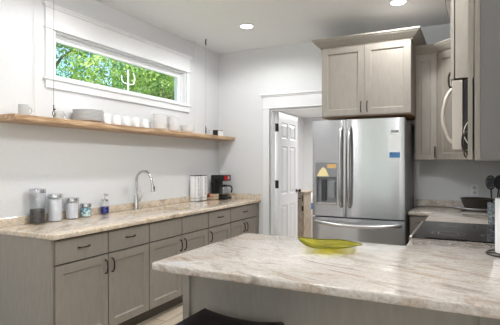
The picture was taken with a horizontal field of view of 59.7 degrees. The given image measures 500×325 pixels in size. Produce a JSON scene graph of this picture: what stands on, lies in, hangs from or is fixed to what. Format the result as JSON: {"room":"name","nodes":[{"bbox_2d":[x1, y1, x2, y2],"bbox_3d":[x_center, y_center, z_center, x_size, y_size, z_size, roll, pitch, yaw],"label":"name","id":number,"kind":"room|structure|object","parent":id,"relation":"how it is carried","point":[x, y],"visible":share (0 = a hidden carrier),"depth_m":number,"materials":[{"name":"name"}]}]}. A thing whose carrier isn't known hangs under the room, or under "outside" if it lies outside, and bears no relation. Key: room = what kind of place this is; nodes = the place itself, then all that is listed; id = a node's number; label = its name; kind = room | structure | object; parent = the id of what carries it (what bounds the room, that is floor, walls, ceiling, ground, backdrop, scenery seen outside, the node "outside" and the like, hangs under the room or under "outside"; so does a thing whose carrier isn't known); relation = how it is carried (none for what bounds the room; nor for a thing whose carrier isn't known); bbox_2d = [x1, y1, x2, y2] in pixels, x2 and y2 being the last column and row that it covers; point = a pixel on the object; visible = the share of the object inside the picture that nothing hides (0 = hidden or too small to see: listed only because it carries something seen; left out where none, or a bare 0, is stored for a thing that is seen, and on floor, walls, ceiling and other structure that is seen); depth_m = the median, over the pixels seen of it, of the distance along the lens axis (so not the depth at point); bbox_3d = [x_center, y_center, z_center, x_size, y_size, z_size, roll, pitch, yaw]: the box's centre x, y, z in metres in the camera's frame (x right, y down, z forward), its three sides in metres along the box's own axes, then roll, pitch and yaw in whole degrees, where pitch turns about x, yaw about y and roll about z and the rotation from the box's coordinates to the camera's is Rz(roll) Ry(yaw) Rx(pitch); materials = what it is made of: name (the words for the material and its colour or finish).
{"room":"kitchen","nodes":[
{"label":"kitchen","id":0,"kind":"room"},
{"bbox_2d":[0,0,218,218],"bbox_3d":[-2.649,-0.055,1.786,0.160,2.888,9.800,0,0,27],"label":"wall","id":1,"kind":"structure","parent":0,"point":[87,165],"depth_m":3.94,"materials":[{"name":"paint"}]},
{"bbox_2d":[0,196,189,227],"bbox_3d":[-1.142,0.443,4.566,0.020,0.064,3.152,0,0,27],"label":"backsplash","id":2,"kind":"structure","parent":1,"relation":"attached to","point":[12,221],"depth_m":4.19,"materials":[{"name":"stone"}]},
{"bbox_2d":[42,1,192,112],"bbox_3d":[-1.194,-0.958,4.440,0.045,0.686,2.080,0,0,27],"label":"window frame","id":3,"kind":"structure","parent":1,"relation":"in","point":[56,18],"depth_m":4.08,"materials":[{"name":"white paint"}]},
{"bbox_2d":[0,113,234,140],"bbox_3d":[-1.035,-0.322,4.515,0.257,0.046,3.177,0,0,27],"label":"shelf","id":4,"kind":"object","parent":1,"relation":"attached to","point":[7,118],"visible":1,"depth_m":3.81,"materials":[{"name":"brown wood"}]},
{"bbox_2d":[18,104,32,114],"bbox_3d":[-1.667,-0.388,3.243,0.072,0.085,0.109,0,0,27],"label":"mug","id":5,"kind":"object","parent":4,"relation":"on","point":[22,108],"visible":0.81,"depth_m":3.20,"materials":[{"name":"white ceramic"}]},
{"bbox_2d":[54,111,66,118],"bbox_3d":[-1.536,-0.381,3.547,0.072,0.070,0.109,0,0,27],"label":"mug","id":6,"kind":"object","parent":4,"relation":"on","point":[58,114],"visible":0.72,"depth_m":3.50,"materials":[{"name":"white ceramic"}]},
{"bbox_2d":[74,119,103,122],"bbox_3d":[-1.402,-0.356,3.778,0.258,0.020,0.258,0,0,27],"label":"dinner plate","id":7,"kind":"object","parent":4,"relation":"on","point":[90,120],"visible":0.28,"depth_m":3.68,"materials":[{"name":"white ceramic"}]},
{"bbox_2d":[73,118,102,119],"bbox_3d":[-1.403,-0.367,3.779,0.258,0.020,0.258,0,0,27],"label":"dinner plate","id":8,"kind":"object","parent":7,"relation":"on","point":[73,118],"visible":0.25,"depth_m":3.68,"materials":[{"name":"white ceramic"}]},
{"bbox_2d":[72,116,103,118],"bbox_3d":[-1.402,-0.378,3.778,0.258,0.020,0.258,0,0,27],"label":"dinner plate","id":9,"kind":"object","parent":8,"relation":"on","point":[78,116],"visible":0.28,"depth_m":3.67,"materials":[{"name":"white ceramic"}]},
{"bbox_2d":[72,115,103,117],"bbox_3d":[-1.402,-0.389,3.780,0.258,0.020,0.258,0,0,27],"label":"dinner plate","id":10,"kind":"object","parent":9,"relation":"on","point":[74,115],"visible":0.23,"depth_m":3.68,"materials":[{"name":"white ceramic"}]},
{"bbox_2d":[73,114,103,116],"bbox_3d":[-1.401,-0.400,3.777,0.258,0.020,0.258,0,0,27],"label":"dinner plate","id":11,"kind":"object","parent":10,"relation":"on","point":[73,114],"visible":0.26,"depth_m":3.68,"materials":[{"name":"white ceramic"}]},
{"bbox_2d":[72,112,102,114],"bbox_3d":[-1.403,-0.411,3.775,0.258,0.020,0.258,0,0,27],"label":"dinner plate","id":12,"kind":"object","parent":11,"relation":"on","point":[78,112],"visible":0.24,"depth_m":3.67,"materials":[{"name":"white ceramic"}]},
{"bbox_2d":[72,111,103,113],"bbox_3d":[-1.401,-0.422,3.778,0.258,0.020,0.258,0,0,27],"label":"dinner plate","id":13,"kind":"object","parent":12,"relation":"on","point":[75,111],"visible":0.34,"depth_m":3.68,"materials":[{"name":"white ceramic"}]},
{"bbox_2d":[73,110,103,112],"bbox_3d":[-1.400,-0.433,3.779,0.258,0.020,0.258,0,0,27],"label":"dinner plate","id":14,"kind":"object","parent":13,"relation":"on","point":[74,110],"visible":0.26,"depth_m":3.68,"materials":[{"name":"white ceramic"}]},
{"bbox_2d":[72,109,102,110],"bbox_3d":[-1.403,-0.444,3.778,0.258,0.020,0.258,0,0,27],"label":"dinner plate","id":15,"kind":"object","parent":14,"relation":"on","point":[72,109],"visible":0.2,"depth_m":3.68,"materials":[{"name":"white ceramic"}]},
{"bbox_2d":[102,113,110,123],"bbox_3d":[-1.286,-0.395,3.916,0.082,0.098,0.109,0,0,-32],"label":"mug","id":16,"kind":"object","parent":4,"relation":"on","point":[107,117],"visible":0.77,"depth_m":3.90,"materials":[{"name":"white ceramic"}]},
{"bbox_2d":[111,115,120,124],"bbox_3d":[-1.233,-0.395,4.022,0.082,0.098,0.109,0,0,-32],"label":"mug","id":17,"kind":"object","parent":4,"relation":"on","point":[115,119],"visible":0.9,"depth_m":4.00,"materials":[{"name":"white ceramic"}]},
{"bbox_2d":[122,116,129,125],"bbox_3d":[-1.173,-0.395,4.139,0.082,0.098,0.109,0,0,-32],"label":"mug","id":18,"kind":"object","parent":4,"relation":"on","point":[125,119],"visible":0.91,"depth_m":4.12,"materials":[{"name":"white ceramic"}]},
{"bbox_2d":[131,117,139,126],"bbox_3d":[-1.114,-0.395,4.257,0.082,0.098,0.109,0,0,-32],"label":"mug","id":19,"kind":"object","parent":4,"relation":"on","point":[135,121],"visible":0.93,"depth_m":4.24,"materials":[{"name":"white ceramic"}]},
{"bbox_2d":[140,118,148,127],"bbox_3d":[-1.054,-0.395,4.375,0.082,0.098,0.109,0,0,-32],"label":"mug","id":20,"kind":"object","parent":4,"relation":"on","point":[144,122],"visible":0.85,"depth_m":4.36,"materials":[{"name":"white ceramic"}]},
{"bbox_2d":[153,124,166,129],"bbox_3d":[-0.959,-0.377,4.645,0.152,0.063,0.152,0,0,27],"label":"bowl","id":21,"kind":"object","parent":4,"relation":"on","point":[156,126],"visible":0.84,"depth_m":4.59,"materials":[{"name":"white ceramic"}]},
{"bbox_2d":[153,121,166,123],"bbox_3d":[-0.959,-0.403,4.645,0.152,0.063,0.152,0,0,27],"label":"bowl","id":22,"kind":"object","parent":21,"relation":"on","point":[154,122],"visible":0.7,"depth_m":4.58,"materials":[{"name":"white ceramic"}]},
{"bbox_2d":[153,119,166,121],"bbox_3d":[-0.959,-0.429,4.645,0.152,0.063,0.152,0,0,27],"label":"bowl","id":23,"kind":"object","parent":22,"relation":"on","point":[164,120],"visible":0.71,"depth_m":4.58,"materials":[{"name":"white ceramic"}]},
{"bbox_2d":[153,116,166,118],"bbox_3d":[-0.959,-0.455,4.645,0.152,0.063,0.152,0,0,27],"label":"bowl","id":24,"kind":"object","parent":23,"relation":"on","point":[155,117],"visible":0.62,"depth_m":4.58,"materials":[{"name":"white ceramic"}]},
{"bbox_2d":[153,114,166,116],"bbox_3d":[-0.959,-0.481,4.645,0.152,0.063,0.152,0,0,27],"label":"bowl","id":25,"kind":"object","parent":24,"relation":"on","point":[154,115],"visible":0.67,"depth_m":4.59,"materials":[{"name":"white ceramic"}]},
{"bbox_2d":[167,126,178,130],"bbox_3d":[-0.854,-0.376,4.853,0.136,0.061,0.136,0,0,27],"label":"bowl","id":26,"kind":"object","parent":4,"relation":"on","point":[173,128],"visible":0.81,"depth_m":4.80,"materials":[{"name":"white ceramic"}]},
{"bbox_2d":[167,123,178,125],"bbox_3d":[-0.854,-0.402,4.853,0.136,0.061,0.136,0,0,27],"label":"bowl","id":27,"kind":"object","parent":26,"relation":"on","point":[169,124],"visible":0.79,"depth_m":4.80,"materials":[{"name":"white ceramic"}]},
{"bbox_2d":[180,128,193,131],"bbox_3d":[-0.735,-0.371,5.088,0.168,0.051,0.168,0,0,27],"label":"bowl","id":28,"kind":"object","parent":4,"relation":"on","point":[181,129],"visible":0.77,"depth_m":5.02,"materials":[{"name":"white ceramic"}]},
{"bbox_2d":[213,130,222,135],"bbox_3d":[-0.419,-0.386,5.718,0.077,0.080,0.140,0,0,27],"label":"desk clock","id":29,"kind":"object","parent":4,"relation":"on","point":[215,132],"visible":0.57,"depth_m":5.67,"materials":[{"name":"black plastic"}]},
{"bbox_2d":[55,31,185,104],"bbox_3d":[-1.278,-0.898,4.502,0.160,0.405,1.885,0,0,27],"label":"window","id":30,"kind":"structure","parent":1,"relation":"in","point":[60,38],"depth_m":4.41,"materials":[{"name":"white plastic"}]},
{"bbox_2d":[121,70,134,90],"bbox_3d":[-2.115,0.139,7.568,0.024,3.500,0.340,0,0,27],"label":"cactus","id":31,"kind":"object","parent":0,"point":[127,83],"visible":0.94,"depth_m":7.56,"materials":[{"name":"white plastic"}]},
{"bbox_2d":[136,302,182,324],"bbox_3d":[1.595,1.439,1.715,7.900,0.100,13.500,0,0,27],"label":"floor","id":32,"kind":"structure","parent":0,"point":[173,315],"depth_m":3.91,"materials":[{"name":"brown wood"}]},
{"bbox_2d":[0,223,148,324],"bbox_3d":[-1.349,0.952,3.461,0.646,0.874,0.982,0,0,27],"label":"base cabinet","id":33,"kind":"object","parent":32,"relation":"on","point":[100,278],"visible":0.99,"depth_m":3.12,"materials":[{"name":"grey wood"}]},
{"bbox_2d":[0,193,260,240],"bbox_3d":[-0.858,0.463,4.429,0.650,0.103,3.183,0,0,27],"label":"countertop","id":34,"kind":"structure","parent":33,"relation":"on","point":[121,215],"depth_m":3.77,"materials":[{"name":"stone"}]},
{"bbox_2d":[29,188,45,223],"bbox_3d":[-1.653,0.339,3.393,0.122,0.272,0.122,0,0,27],"label":"storage jar","id":35,"kind":"object","parent":34,"relation":"on","point":[37,215],"visible":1,"depth_m":3.35,"materials":[{"name":"clear glass"}]},
{"bbox_2d":[47,193,62,220],"bbox_3d":[-1.581,0.363,3.535,0.114,0.222,0.114,0,0,27],"label":"storage jar","id":36,"kind":"object","parent":34,"relation":"on","point":[55,204],"visible":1,"depth_m":3.49,"materials":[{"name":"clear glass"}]},
{"bbox_2d":[65,197,78,218],"bbox_3d":[-1.508,0.386,3.691,0.112,0.178,0.112,0,0,27],"label":"storage jar","id":37,"kind":"object","parent":34,"relation":"on","point":[72,202],"visible":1,"depth_m":3.65,"materials":[{"name":"clear glass"}]},
{"bbox_2d":[80,203,91,215],"bbox_3d":[-1.442,0.415,3.826,0.098,0.118,0.098,0,0,27],"label":"storage jar","id":38,"kind":"object","parent":34,"relation":"on","point":[86,210],"visible":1,"depth_m":3.79,"materials":[{"name":"clear glass"}]},
{"bbox_2d":[101,193,108,213],"bbox_3d":[-1.342,0.379,4.030,0.082,0.191,0.082,0,0,27],"label":"soap dispenser","id":39,"kind":"object","parent":34,"relation":"on","point":[104,209],"visible":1,"depth_m":4.00,"materials":[{"name":"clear glass"}]},
{"bbox_2d":[133,170,154,209],"bbox_3d":[-1.053,0.273,4.406,0.267,0.402,0.106,0,0,27],"label":"faucet","id":40,"kind":"object","parent":34,"relation":"on","point":[136,200],"visible":1,"depth_m":4.41,"materials":[{"name":"silver metal"}]},
{"bbox_2d":[134,210,175,215],"bbox_3d":[-0.917,0.602,4.328,0.440,0.174,0.760,0,0,27],"label":"sink","id":41,"kind":"object","parent":34,"relation":"in","point":[160,211],"visible":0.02,"depth_m":4.63,"materials":[{"name":"beige"}]},
{"bbox_2d":[190,175,199,201],"bbox_3d":[-0.674,0.315,5.354,0.080,0.320,0.114,0,0,27],"label":"tin","id":42,"kind":"object","parent":34,"relation":"on","point":[194,179],"visible":1,"depth_m":5.31,"materials":[{"name":"white metal"}]},
{"bbox_2d":[200,175,206,200],"bbox_3d":[-0.602,0.315,5.474,0.080,0.320,0.114,0,0,27],"label":"tin","id":43,"kind":"object","parent":34,"relation":"on","point":[203,178],"visible":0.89,"depth_m":5.43,"materials":[{"name":"white metal"}]},
{"bbox_2d":[207,194,218,199],"bbox_3d":[-0.483,0.437,5.610,0.120,0.075,0.110,0,0,27],"label":"wooden crate","id":44,"kind":"object","parent":34,"relation":"on","point":[217,195],"visible":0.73,"depth_m":5.56,"materials":[{"name":"brown wood"}]},
{"bbox_2d":[211,175,232,199],"bbox_3d":[-0.371,0.317,5.744,0.227,0.315,0.185,0,0,34],"label":"coffee maker","id":45,"kind":"object","parent":34,"relation":"on","point":[217,185],"visible":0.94,"depth_m":5.71,"materials":[{"name":"black plastic"}]},
{"bbox_2d":[142,212,207,320],"bbox_3d":[-0.907,0.953,4.323,0.634,0.872,0.951,0,0,27],"label":"base cabinet","id":46,"kind":"object","parent":32,"relation":"on","point":[175,236],"visible":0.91,"depth_m":4.05,"materials":[{"name":"grey wood"}]},
{"bbox_2d":[207,208,229,244],"bbox_3d":[-0.584,0.953,4.962,0.634,0.872,0.478,0,0,27],"label":"base cabinet","id":47,"kind":"object","parent":32,"relation":"on","point":[218,228],"visible":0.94,"depth_m":4.82,"materials":[{"name":"grey wood"}]},
{"bbox_2d":[175,308,283,324],"bbox_3d":[-0.131,1.055,1.887,0.442,0.670,0.442,0,0,27],"label":"bar stool","id":48,"kind":"object","parent":32,"relation":"on","point":[204,316],"visible":1,"depth_m":2.01,"materials":[{"name":"leather"}]},
{"bbox_2d":[229,202,258,237],"bbox_3d":[-0.307,0.953,5.511,0.634,0.872,0.748,0,0,27],"label":"base cabinet","id":49,"kind":"object","parent":32,"relation":"on","point":[244,219],"visible":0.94,"depth_m":5.36,"materials":[{"name":"grey wood"}]},
{"bbox_2d":[298,190,311,237],"bbox_3d":[0.822,0.909,7.172,0.300,0.900,0.395,0,0,27],"label":"base cabinet","id":50,"kind":"object","parent":32,"relation":"on","point":[304,197],"visible":0.34,"depth_m":6.99,"materials":[{"name":"beige wood"}]},
{"bbox_2d":[311,193,314,237],"bbox_3d":[1.077,0.954,7.545,0.256,0.870,0.256,0,0,27],"label":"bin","id":51,"kind":"object","parent":32,"relation":"on","point":[312,215],"visible":0.08,"depth_m":7.44,"materials":[{"name":"white plastic"}]},
{"bbox_2d":[183,275,499,324],"bbox_3d":[0.555,0.952,2.233,1.658,0.874,0.743,0,0,27],"label":"base cabinet","id":52,"kind":"object","parent":32,"relation":"on","point":[243,301],"visible":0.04,"depth_m":2.01,"materials":[{"name":"grey wood"}]},
{"bbox_2d":[152,233,499,318],"bbox_3d":[0.566,0.494,2.275,1.682,0.039,1.302,0,0,27],"label":"countertop","id":53,"kind":"structure","parent":52,"relation":"on","point":[459,277],"depth_m":1.94,"materials":[{"name":"beige stone"}]},
{"bbox_2d":[298,237,361,249],"bbox_3d":[0.418,0.448,2.380,0.366,0.047,0.231,0,0,27],"label":"glass bowl","id":54,"kind":"object","parent":53,"relation":"on","point":[305,244],"visible":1,"depth_m":2.36,"materials":[{"name":"yellow"}]},
{"bbox_2d":[485,198,499,257],"bbox_3d":[1.335,0.309,2.239,0.224,0.329,0.224,0,0,27],"label":"paper towel holder","id":55,"kind":"object","parent":53,"relation":"on","point":[497,200],"visible":1,"depth_m":2.23,"materials":[{"name":"grey metal"}]},
{"bbox_2d":[313,117,413,245],"bbox_3d":[1.196,0.464,4.580,0.898,1.790,0.944,0,0,27],"label":"refrigerator","id":56,"kind":"object","parent":32,"relation":"on","point":[362,194],"visible":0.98,"depth_m":4.25,"materials":[{"name":"grey metal"}]},
{"bbox_2d":[389,134,400,157],"bbox_3d":[1.362,-0.156,4.106,0.104,0.230,0.002,0,0,24],"label":"paper note","id":57,"kind":"object","parent":56,"relation":"attached to","point":[394,139],"visible":1,"depth_m":4.10,"materials":[{"name":"white paper"}]},
{"bbox_2d":[389,152,399,157],"bbox_3d":[1.362,-0.073,4.105,0.096,0.051,0.001,0,0,24],"label":"print","id":58,"kind":"object","parent":57,"relation":"attached to","point":[391,154],"depth_m":4.11},
{"bbox_2d":[409,215,427,235],"bbox_3d":[2.082,0.952,4.360,0.855,0.874,0.600,0,0,27],"label":"base cabinet","id":59,"kind":"object","parent":32,"relation":"on","point":[414,221],"visible":0.16,"depth_m":4.27,"materials":[{"name":"grey wood"}]},
{"bbox_2d":[409,221,494,243],"bbox_3d":[1.479,0.918,3.017,0.710,0.902,0.834,0,0,27],"label":"range","id":60,"kind":"object","parent":32,"relation":"on","point":[451,231],"visible":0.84,"depth_m":2.92,"materials":[{"name":"grey"}]},
{"bbox_3d":[1.855,0.952,3.721,0.654,0.874,0.735,0,0,27],"label":"base cabinet","id":61,"kind":"object","parent":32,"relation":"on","visible":0},
{"bbox_2d":[408,199,492,224],"bbox_3d":[1.917,0.459,4.040,0.861,0.110,1.375,0,0,27],"label":"countertop","id":62,"kind":"structure","parent":61,"relation":"on","point":[436,210],"depth_m":4.20,"materials":[{"name":"beige stone"}]},
{"bbox_2d":[454,205,487,210],"bbox_3d":[2.265,0.461,4.385,0.380,0.028,0.380,0,0,27],"label":"serving plate","id":63,"kind":"object","parent":62,"relation":"on","point":[459,206],"visible":0.55,"depth_m":4.28,"materials":[{"name":"white"}]},
{"bbox_2d":[460,197,494,208],"bbox_3d":[2.288,0.406,4.379,0.310,0.113,0.336,0,0,-11],"label":"skillet","id":64,"kind":"object","parent":63,"relation":"on","point":[468,202],"visible":0.79,"depth_m":4.29,"materials":[{"name":"black metal"}]},
{"bbox_2d":[487,202,494,224],"bbox_3d":[1.897,0.391,3.383,0.096,0.167,0.096,0,0,27],"label":"utensil crock","id":65,"kind":"object","parent":62,"relation":"on","point":[491,206],"visible":0.59,"depth_m":3.36,"materials":[{"name":"grey ceramic"}]},
{"bbox_2d":[485,175,495,202],"bbox_3d":[1.868,0.280,3.382,0.072,0.366,0.019,0,0,18],"label":"skimmer","id":66,"kind":"object","parent":65,"relation":"in","point":[489,179],"visible":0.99,"depth_m":3.38,"materials":[{"name":"black plastic"}]},
{"bbox_2d":[494,175,499,197],"bbox_3d":[1.940,0.280,3.398,0.077,0.367,0.028,0,0,9],"label":"serving spoon","id":67,"kind":"object","parent":65,"relation":"in","point":[498,175],"visible":0.31,"depth_m":3.40,"materials":[{"name":"black plastic"}]},
{"bbox_2d":[497,176,499,197],"bbox_3d":[1.927,0.283,3.352,0.086,0.361,0.016,0,0,37],"label":"spatula","id":68,"kind":"object","parent":65,"relation":"in","point":[498,177],"visible":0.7,"depth_m":3.35,"materials":[{"name":"black plastic"}]},
{"bbox_2d":[96,0,450,53],"bbox_3d":[0.783,-1.549,0.053,7.850,0.100,9.800,0,0,27],"label":"ceiling","id":69,"kind":"structure","parent":0,"point":[276,22],"depth_m":4.53,"materials":[{"name":"paint"}]},
{"bbox_2d":[239,23,254,28],"bbox_3d":[-0.034,-1.494,4.779,0.184,0.008,0.184,0,0,27],"label":"recessed light","id":70,"kind":"object","parent":69,"relation":"in","point":[245,25],"visible":1,"depth_m":4.77,"materials":[{"name":"white paint"}]},
{"bbox_2d":[388,0,408,5],"bbox_3d":[1.381,-1.494,4.064,0.184,0.008,0.184,0,0,27],"label":"recessed light","id":71,"kind":"object","parent":69,"relation":"in","point":[392,2],"visible":1,"depth_m":4.07,"materials":[{"name":"white paint"}]},
{"bbox_2d":[275,112,303,234],"bbox_3d":[0.343,0.189,7.489,0.100,2.400,3.120,0,0,27],"label":"wall","id":72,"kind":"structure","parent":0,"point":[300,119],"depth_m":8.69,"materials":[{"name":"paint"}]},
{"bbox_2d":[281,109,321,117],"bbox_3d":[1.357,-0.961,7.034,2.320,0.100,3.220,0,0,27],"label":"ceiling","id":73,"kind":"structure","parent":0,"point":[318,112],"depth_m":8.07,"materials":[{"name":"paint"}]},
{"bbox_2d":[304,117,327,192],"bbox_3d":[2.248,0.189,8.332,3.100,2.400,0.100,0,0,27],"label":"wall","id":74,"kind":"structure","parent":0,"point":[308,122],"depth_m":8.81,"materials":[{"name":"paint"}]},
{"bbox_2d":[219,23,499,233],"bbox_3d":[1.164,-0.055,5.260,3.515,2.888,0.120,0,0,27],"label":"wall","id":75,"kind":"structure","parent":0,"point":[245,75],"depth_m":5.69,"materials":[{"name":"paint"}]},
{"bbox_2d":[223,193,259,198],"bbox_3d":[-0.151,0.443,5.843,0.638,0.064,0.020,0,0,27],"label":"backsplash","id":76,"kind":"structure","parent":75,"relation":"attached to","point":[234,195],"depth_m":5.80,"materials":[{"name":"stone"}]},
{"bbox_2d":[275,112,300,236],"bbox_3d":[0.548,0.357,6.067,0.120,2.040,0.776,0,0,25],"label":"door","id":77,"kind":"structure","parent":75,"relation":"in","point":[286,126],"depth_m":6.02,"materials":[{"name":"white paint"}]},
{"bbox_2d":[260,90,321,234],"bbox_3d":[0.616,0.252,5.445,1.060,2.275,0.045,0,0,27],"label":"door frame","id":78,"kind":"structure","parent":75,"relation":"in","point":[302,98],"depth_m":5.64,"materials":[{"name":"white paint"}]},
{"bbox_2d":[312,26,426,119],"bbox_3d":[1.300,-0.891,4.716,1.080,0.824,0.726,0,0,27],"label":"upper cabinet","id":79,"kind":"object","parent":75,"relation":"attached to","point":[370,75],"visible":0.98,"depth_m":4.44,"materials":[{"name":"grey wood"}]},
{"bbox_2d":[414,45,436,159],"bbox_3d":[1.872,-0.615,4.611,0.211,1.171,0.396,0,0,27],"label":"upper cabinet","id":80,"kind":"object","parent":75,"relation":"attached to","point":[425,66],"visible":0.99,"depth_m":4.50,"materials":[{"name":"grey wood"}]},
{"bbox_2d":[416,199,462,206],"bbox_3d":[2.213,0.439,4.649,0.841,0.070,0.020,0,0,27],"label":"backsplash","id":81,"kind":"structure","parent":75,"relation":"attached to","point":[419,202],"depth_m":4.72,"materials":[{"name":"beige stone"}]},
{"bbox_2d":[424,38,472,159],"bbox_3d":[2.128,-0.615,4.327,0.738,1.171,0.673,0,0,27],"label":"upper cabinet","id":82,"kind":"object","parent":75,"relation":"attached to","point":[445,151],"visible":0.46,"depth_m":4.37,"materials":[{"name":"grey wood"}]},
{"bbox_2d":[471,184,477,195],"bbox_3d":[2.360,0.289,4.583,0.074,0.120,0.009,0,0,27],"label":"outlet","id":83,"kind":"object","parent":75,"relation":"attached to","point":[474,188],"visible":1,"depth_m":4.58,"materials":[{"name":"white plastic"}]},
{"bbox_3d":[1.901,-0.055,2.910,0.120,2.888,3.410,0,0,27],"label":"wall","id":84,"kind":"structure","parent":0,"visible":0},
{"bbox_2d":[445,0,473,87],"bbox_3d":[1.581,-0.858,2.963,0.485,0.694,0.992,0,0,27],"label":"upper cabinet","id":85,"kind":"object","parent":84,"relation":"attached to","point":[457,10],"visible":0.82,"depth_m":2.65,"materials":[{"name":"grey wood"}]},
{"bbox_2d":[441,79,473,152],"bbox_3d":[1.581,-0.291,2.963,0.484,0.425,0.832,0,0,27],"label":"microwave","id":86,"kind":"object","parent":85,"relation":"attached to","point":[459,94],"visible":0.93,"depth_m":2.66,"materials":[{"name":"silver plastic"}]},
{"bbox_2d":[461,0,499,160],"bbox_3d":[1.275,-0.609,2.248,0.390,1.192,0.674,0,0,27],"label":"upper cabinet","id":87,"kind":"object","parent":84,"relation":"attached to","point":[486,12],"visible":1,"depth_m":2.05,"materials":[{"name":"grey wood"}]},
{"label":"outside","id":88,"kind":"structure","parent":0,"visible":0},
{"bbox_3d":[-17.115,1.939,14.246,36.600,0.100,70.000,0,0,27],"label":"lawn","id":89,"kind":"structure","parent":88,"visible":0},
{"bbox_2d":[56,43,120,87],"bbox_3d":[-4.638,-1.157,9.343,3.285,6.108,3.523,0,0,-26],"label":"tree","id":90,"kind":"object","parent":89,"relation":"on","point":[90,61],"visible":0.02,"depth_m":8.63,"materials":[{"name":"green plant"}]},
{"bbox_2d":[56,48,152,95],"bbox_3d":[-5.505,-2.297,17.550,4.441,8.382,3.789,0,0,-11],"label":"tree","id":91,"kind":"object","parent":89,"relation":"on","point":[108,60],"visible":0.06,"depth_m":16.61,"materials":[{"name":"green plant"}]},
{"bbox_2d":[108,61,173,99],"bbox_3d":[-2.578,-1.194,13.209,3.458,6.182,3.577,0,0,-41],"label":"tree","id":92,"kind":"object","parent":89,"relation":"on","point":[161,85],"visible":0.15,"depth_m":12.13,"materials":[{"name":"green plant"}]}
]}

